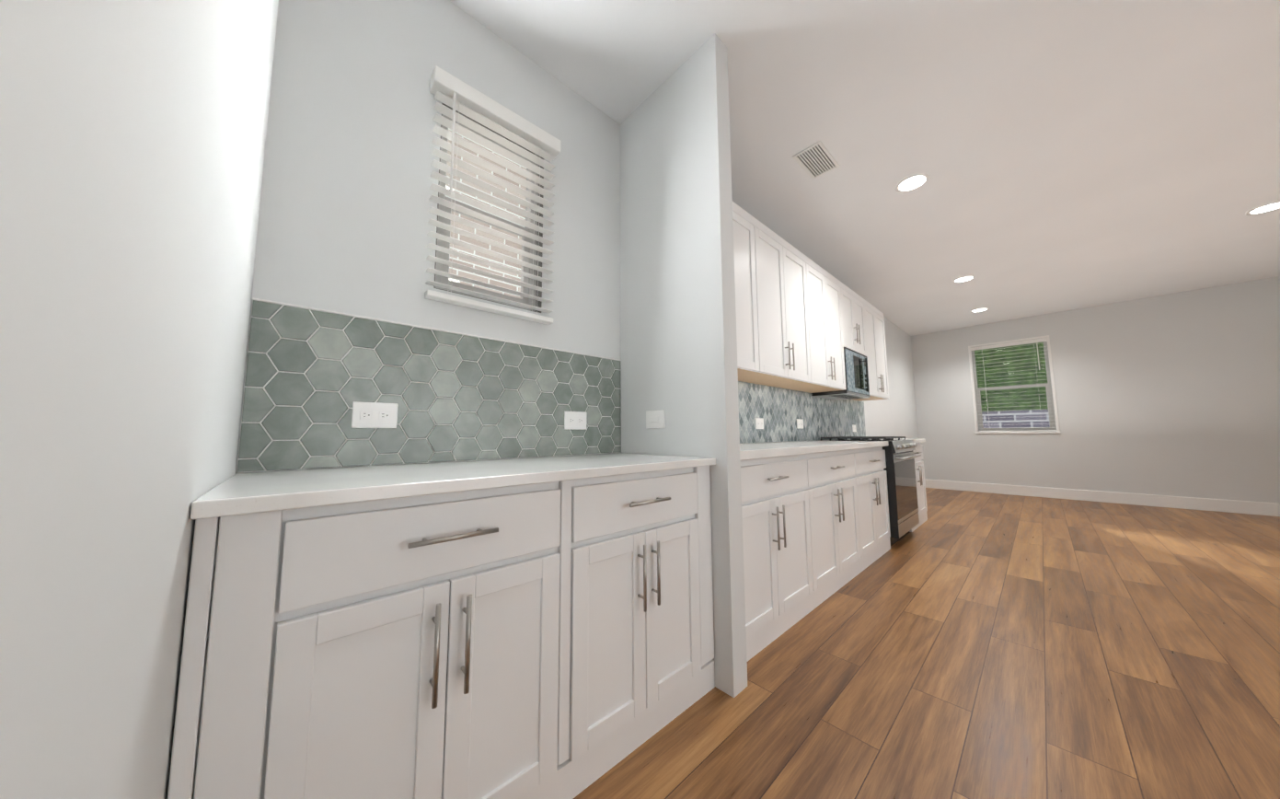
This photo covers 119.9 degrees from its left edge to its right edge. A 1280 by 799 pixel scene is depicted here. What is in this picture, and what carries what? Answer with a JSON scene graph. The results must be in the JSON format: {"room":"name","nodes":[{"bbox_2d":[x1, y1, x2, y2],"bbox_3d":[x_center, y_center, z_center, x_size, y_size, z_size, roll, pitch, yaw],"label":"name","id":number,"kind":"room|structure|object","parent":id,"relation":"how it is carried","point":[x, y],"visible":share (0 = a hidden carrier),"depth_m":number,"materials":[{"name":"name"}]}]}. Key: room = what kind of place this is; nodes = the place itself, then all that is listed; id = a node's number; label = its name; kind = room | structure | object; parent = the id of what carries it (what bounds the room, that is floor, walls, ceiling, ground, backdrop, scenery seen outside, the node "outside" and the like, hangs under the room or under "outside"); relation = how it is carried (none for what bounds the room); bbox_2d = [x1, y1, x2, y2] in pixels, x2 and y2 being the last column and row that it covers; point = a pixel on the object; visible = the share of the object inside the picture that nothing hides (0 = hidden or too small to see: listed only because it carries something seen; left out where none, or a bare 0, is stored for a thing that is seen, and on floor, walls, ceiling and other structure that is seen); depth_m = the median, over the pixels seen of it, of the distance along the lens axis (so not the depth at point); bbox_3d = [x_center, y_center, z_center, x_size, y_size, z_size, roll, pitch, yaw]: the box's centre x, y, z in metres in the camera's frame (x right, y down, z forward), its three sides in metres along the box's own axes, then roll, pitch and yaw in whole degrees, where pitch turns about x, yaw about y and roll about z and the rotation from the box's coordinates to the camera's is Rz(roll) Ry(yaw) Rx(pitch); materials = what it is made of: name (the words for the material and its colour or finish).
{"room":"kitchen","nodes":[
{"label":"kitchen","id":0,"kind":"room"},
{"bbox_2d":[0,0,287,798],"bbox_3d":[0.313,-0.476,-0.589,0.150,2.960,4.590,4,-7,-43],"label":"wall","id":1,"kind":"structure","parent":0,"point":[182,182],"depth_m":0.34,"materials":[{"name":"paint"}]},
{"bbox_2d":[242,0,920,472],"bbox_3d":[2.049,-0.042,4.247,9.300,2.960,0.151,4,-7,-43],"label":"wall","id":2,"kind":"structure","parent":0,"point":[348,228],"depth_m":1.46,"materials":[{"name":"paint"}]},
{"bbox_2d":[236,297,621,472],"bbox_3d":[-0.652,-0.007,1.618,1.476,0.531,0.008,4,-7,-43],"label":"tile backsplash","id":3,"kind":"structure","parent":2,"relation":"attached to","point":[312,374],"depth_m":1.40,"materials":[{"name":"green tile"}]},
{"bbox_2d":[351,401,398,427],"bbox_3d":[-0.946,0.056,1.326,0.134,0.092,0.007,4,-7,-43],"label":"outlet","id":4,"kind":"object","parent":3,"relation":"attached to","point":[374,415],"visible":1,"depth_m":1.32,"materials":[{"name":"white plastic"}]},
{"bbox_2d":[564,411,586,429],"bbox_3d":[-0.329,0.107,1.896,0.134,0.092,0.007,4,-7,-43],"label":"outlet","id":5,"kind":"object","parent":3,"relation":"attached to","point":[574,420],"visible":1,"depth_m":1.89,"materials":[{"name":"white plastic"}]},
{"bbox_2d":[433,102,543,312],"bbox_3d":[-0.702,-0.854,1.742,0.476,0.843,0.113,4,-7,-43],"label":"alcove window","id":6,"kind":"structure","parent":2,"relation":"in","point":[441,279],"depth_m":1.76,"materials":[{"name":"white glass"}]},
{"bbox_2d":[424,65,560,324],"bbox_3d":[-0.634,-0.857,1.668,0.575,0.943,0.078,4,-7,-43],"label":"blinds","id":7,"kind":"object","parent":6,"relation":"attached to","point":[455,93],"visible":0.94,"depth_m":1.64,"materials":[{"name":"white plastic"}]},
{"bbox_2d":[732,201,765,378],"bbox_3d":[0.411,-0.759,2.451,0.911,1.120,0.342,4,-7,-43],"label":"upper cabinet","id":8,"kind":"object","parent":2,"relation":"attached to","point":[750,291],"depth_m":2.54,"materials":[{"name":"white wood"}]},
{"bbox_2d":[738,223,817,389],"bbox_3d":[1.013,-0.712,3.007,0.971,1.120,0.342,4,-7,-43],"label":"upper cabinet","id":9,"kind":"object","parent":2,"relation":"attached to","point":[802,320],"depth_m":2.92,"materials":[{"name":"white wood"}]},
{"bbox_2d":[738,380,865,443],"bbox_3d":[1.513,0.156,3.620,4.218,0.497,0.006,4,-7,-43],"label":"backsplash","id":10,"kind":"structure","parent":2,"relation":"attached to","point":[779,410],"depth_m":3.57,"materials":[{"name":"grey tile"}]},
{"bbox_2d":[755,417,763,428],"bbox_3d":[1.014,0.204,3.140,0.134,0.092,0.007,4,-7,-43],"label":"electrical outlet","id":11,"kind":"object","parent":10,"relation":"attached to","point":[759,422],"visible":1,"depth_m":3.13,"materials":[{"name":"white plastic"}]},
{"bbox_2d":[796,418,803,428],"bbox_3d":[1.586,0.241,3.669,0.134,0.092,0.007,4,-7,-43],"label":"electrical outlet","id":12,"kind":"object","parent":10,"relation":"attached to","point":[800,423],"visible":1,"depth_m":3.66,"materials":[{"name":"white plastic"}]},
{"bbox_2d":[852,424,856,431],"bbox_3d":[2.734,0.368,4.726,0.134,0.092,0.007,4,-7,-43],"label":"electrical outlet","id":13,"kind":"object","parent":10,"relation":"attached to","point":[854,428],"visible":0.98,"depth_m":4.71,"materials":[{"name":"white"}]},
{"bbox_2d":[791,258,846,392],"bbox_3d":[1.626,-0.664,3.573,0.939,1.120,0.342,4,-7,-43],"label":"upper cabinet","id":14,"kind":"object","parent":2,"relation":"attached to","point":[829,295],"depth_m":3.49,"materials":[{"name":"white wood"}]},
{"bbox_2d":[842,283,868,356],"bbox_3d":[2.192,-0.838,4.117,0.727,0.681,0.342,4,-7,-43],"label":"upper cabinet","id":15,"kind":"object","parent":2,"relation":"attached to","point":[857,328],"depth_m":4.03,"materials":[{"name":"white wood"}]},
{"bbox_2d":[811,346,869,400],"bbox_3d":[2.213,-0.261,4.046,0.720,0.474,0.390,4,-7,-43],"label":"microwave","id":16,"kind":"object","parent":15,"relation":"attached to","point":[857,375],"visible":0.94,"depth_m":3.90,"materials":[{"name":"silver metal"}]},
{"bbox_2d":[853,299,889,400],"bbox_3d":[2.739,-0.577,4.602,0.880,1.120,0.342,4,-7,-43],"label":"upper cabinet","id":17,"kind":"object","parent":2,"relation":"attached to","point":[877,358],"depth_m":4.49,"materials":[{"name":"white wood"}]},
{"bbox_2d":[618,33,747,697],"bbox_3d":[0.168,-0.244,1.918,0.102,2.960,0.699,4,-7,-43],"label":"wall","id":18,"kind":"structure","parent":0,"point":[677,343],"depth_m":1.80,"materials":[{"name":"paint"}]},
{"bbox_2d":[645,409,665,428],"bbox_3d":[0.076,0.102,1.904,0.010,0.092,0.134,4,-7,-43],"label":"light switch","id":19,"kind":"object","parent":18,"relation":"attached to","point":[654,419],"visible":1,"depth_m":1.90,"materials":[{"name":"white plastic"}]},
{"bbox_2d":[449,0,1279,335],"bbox_3d":[3.653,-1.717,2.653,9.300,0.060,4.900,4,-7,-43],"label":"ceiling","id":20,"kind":"structure","parent":0,"point":[1067,155],"depth_m":2.33,"materials":[{"name":"paint"}]},
{"bbox_2d":[792,140,839,179],"bbox_3d":[1.239,-1.671,2.605,0.340,0.006,0.190,4,-7,-43],"label":"ceiling vent","id":21,"kind":"object","parent":20,"relation":"in","point":[815,160],"visible":1,"depth_m":2.59,"materials":[{"name":"white metal"}]},
{"bbox_2d":[895,172,929,192],"bbox_3d":[2.084,-1.655,2.840,0.214,0.006,0.214,4,-7,-43],"label":"recessed light","id":22,"kind":"object","parent":20,"relation":"in","point":[912,182],"visible":1,"depth_m":2.83,"materials":[{"name":"white plastic"}]},
{"bbox_2d":[952,275,975,282],"bbox_3d":[4.051,-1.503,4.639,0.214,0.006,0.214,4,-7,-43],"label":"recessed light","id":23,"kind":"object","parent":20,"relation":"in","point":[964,279],"visible":1,"depth_m":4.64,"materials":[{"name":"white plastic"}]},
{"bbox_2d":[970,307,988,311],"bbox_3d":[5.335,-1.403,5.824,0.214,0.006,0.214,4,-7,-43],"label":"recessed light","id":24,"kind":"object","parent":20,"relation":"in","point":[980,309],"visible":1,"depth_m":5.80,"materials":[{"name":"white plastic"}]},
{"bbox_2d":[1245,200,1279,215],"bbox_3d":[5.407,-1.647,3.184,0.214,0.006,0.214,4,-7,-43],"label":"recessed light","id":25,"kind":"object","parent":20,"relation":"in","point":[1269,207],"visible":1,"depth_m":3.19,"materials":[{"name":"white plastic"}]},
{"bbox_2d":[573,487,1279,798],"bbox_3d":[3.675,1.290,2.376,9.300,0.060,4.900,4,-7,-43],"label":"floor","id":26,"kind":"structure","parent":0,"point":[965,644],"depth_m":1.61,"materials":[{"name":"brown wood"}]},
{"bbox_2d":[167,465,714,798],"bbox_3d":[-0.423,0.727,1.308,1.474,0.924,0.660,4,-7,-43],"label":"base cabinet","id":27,"kind":"object","parent":26,"relation":"on","point":[554,640],"visible":0.98,"depth_m":0.89,"materials":[{"name":"white wood"}]},
{"bbox_2d":[190,452,715,518],"bbox_3d":[-0.430,0.251,1.356,1.476,0.030,0.653,4,-7,-43],"label":"countertop","id":28,"kind":"structure","parent":27,"relation":"on","point":[244,493],"depth_m":0.96,"materials":[{"name":"stone"}]},
{"bbox_2d":[740,452,821,661],"bbox_3d":[0.531,0.800,2.216,0.946,0.932,0.622,4,-7,-43],"label":"base cabinet","id":29,"kind":"object","parent":26,"relation":"on","point":[816,531],"depth_m":1.98,"materials":[{"name":"white wood"}]},
{"bbox_2d":[739,439,888,460],"bbox_3d":[1.140,0.358,2.807,2.593,0.045,0.653,4,-7,-43],"label":"countertop","id":30,"kind":"structure","parent":29,"relation":"on","point":[757,450],"depth_m":2.39,"materials":[{"name":"stone"}]},
{"bbox_2d":[814,449,865,602],"bbox_3d":[1.151,0.848,2.789,0.983,0.932,0.622,4,-7,-43],"label":"base cabinet","id":31,"kind":"object","parent":26,"relation":"on","point":[837,474],"depth_m":2.58,"materials":[{"name":"white wood"}]},
{"bbox_2d":[820,436,921,545],"bbox_3d":[2.428,0.899,3.879,0.805,1.012,0.743,4,-7,-43],"label":"range","id":32,"kind":"object","parent":26,"relation":"on","point":[900,456],"visible":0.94,"depth_m":3.54,"materials":[{"name":"black metal"}]},
{"bbox_2d":[858,446,890,567],"bbox_3d":[1.752,0.895,3.345,0.895,0.932,0.622,4,-7,-43],"label":"base cabinet","id":33,"kind":"object","parent":26,"relation":"on","point":[875,505],"depth_m":3.14,"materials":[{"name":"white wood"}]},
{"bbox_2d":[909,442,927,531],"bbox_3d":[2.987,0.989,4.460,0.798,0.932,0.660,4,-7,-43],"label":"base cabinet","id":34,"kind":"object","parent":26,"relation":"on","point":[922,505],"visible":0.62,"depth_m":4.34,"materials":[{"name":"white wood"}]},
{"bbox_2d":[846,438,925,442],"bbox_3d":[2.983,0.502,4.511,0.814,0.045,0.653,4,-7,-43],"label":"countertop","id":35,"kind":"structure","parent":34,"relation":"on","point":[918,440],"depth_m":4.37,"materials":[{"name":"stone"}]},
{"bbox_2d":[912,276,1279,503],"bbox_3d":[7.022,0.048,5.610,0.150,2.960,4.590,4,-7,-43],"label":"wall","id":36,"kind":"structure","parent":0,"point":[1176,394],"depth_m":5.33,"materials":[{"name":"paint"}]},
{"bbox_2d":[968,334,1060,433],"bbox_3d":[6.346,-0.212,6.338,0.155,1.586,1.011,4,-7,-43],"label":"window","id":37,"kind":"structure","parent":36,"relation":"in","point":[1050,406],"depth_m":6.29,"materials":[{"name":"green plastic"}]},
{"bbox_2d":[970,337,1056,431],"bbox_3d":[6.330,-0.214,6.324,0.054,1.524,0.927,4,-7,-43],"label":"window blinds","id":38,"kind":"object","parent":37,"relation":"attached to","point":[1036,340],"visible":0.96,"depth_m":6.30,"materials":[{"name":"white plastic"}]},
{"bbox_2d":[924,478,1279,516],"bbox_3d":[6.956,1.438,5.439,0.019,0.160,4.569,4,-7,-43],"label":"baseboard","id":39,"kind":"structure","parent":36,"relation":"attached to","point":[1262,508],"depth_m":5.38,"materials":[{"name":"white wood"}]},
{"label":"outside","id":40,"kind":"structure","parent":0,"visible":0},
{"bbox_2d":[445,127,526,298],"bbox_3d":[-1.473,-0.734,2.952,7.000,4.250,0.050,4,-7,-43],"label":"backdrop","id":41,"kind":"structure","parent":40,"point":[467,273],"depth_m":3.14,"materials":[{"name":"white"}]},
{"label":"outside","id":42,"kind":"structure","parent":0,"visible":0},
{"bbox_2d":[974,342,1049,432],"bbox_3d":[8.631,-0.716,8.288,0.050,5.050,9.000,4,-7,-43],"label":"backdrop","id":43,"kind":"structure","parent":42,"point":[1007,420],"depth_m":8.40,"materials":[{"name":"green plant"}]}
]}

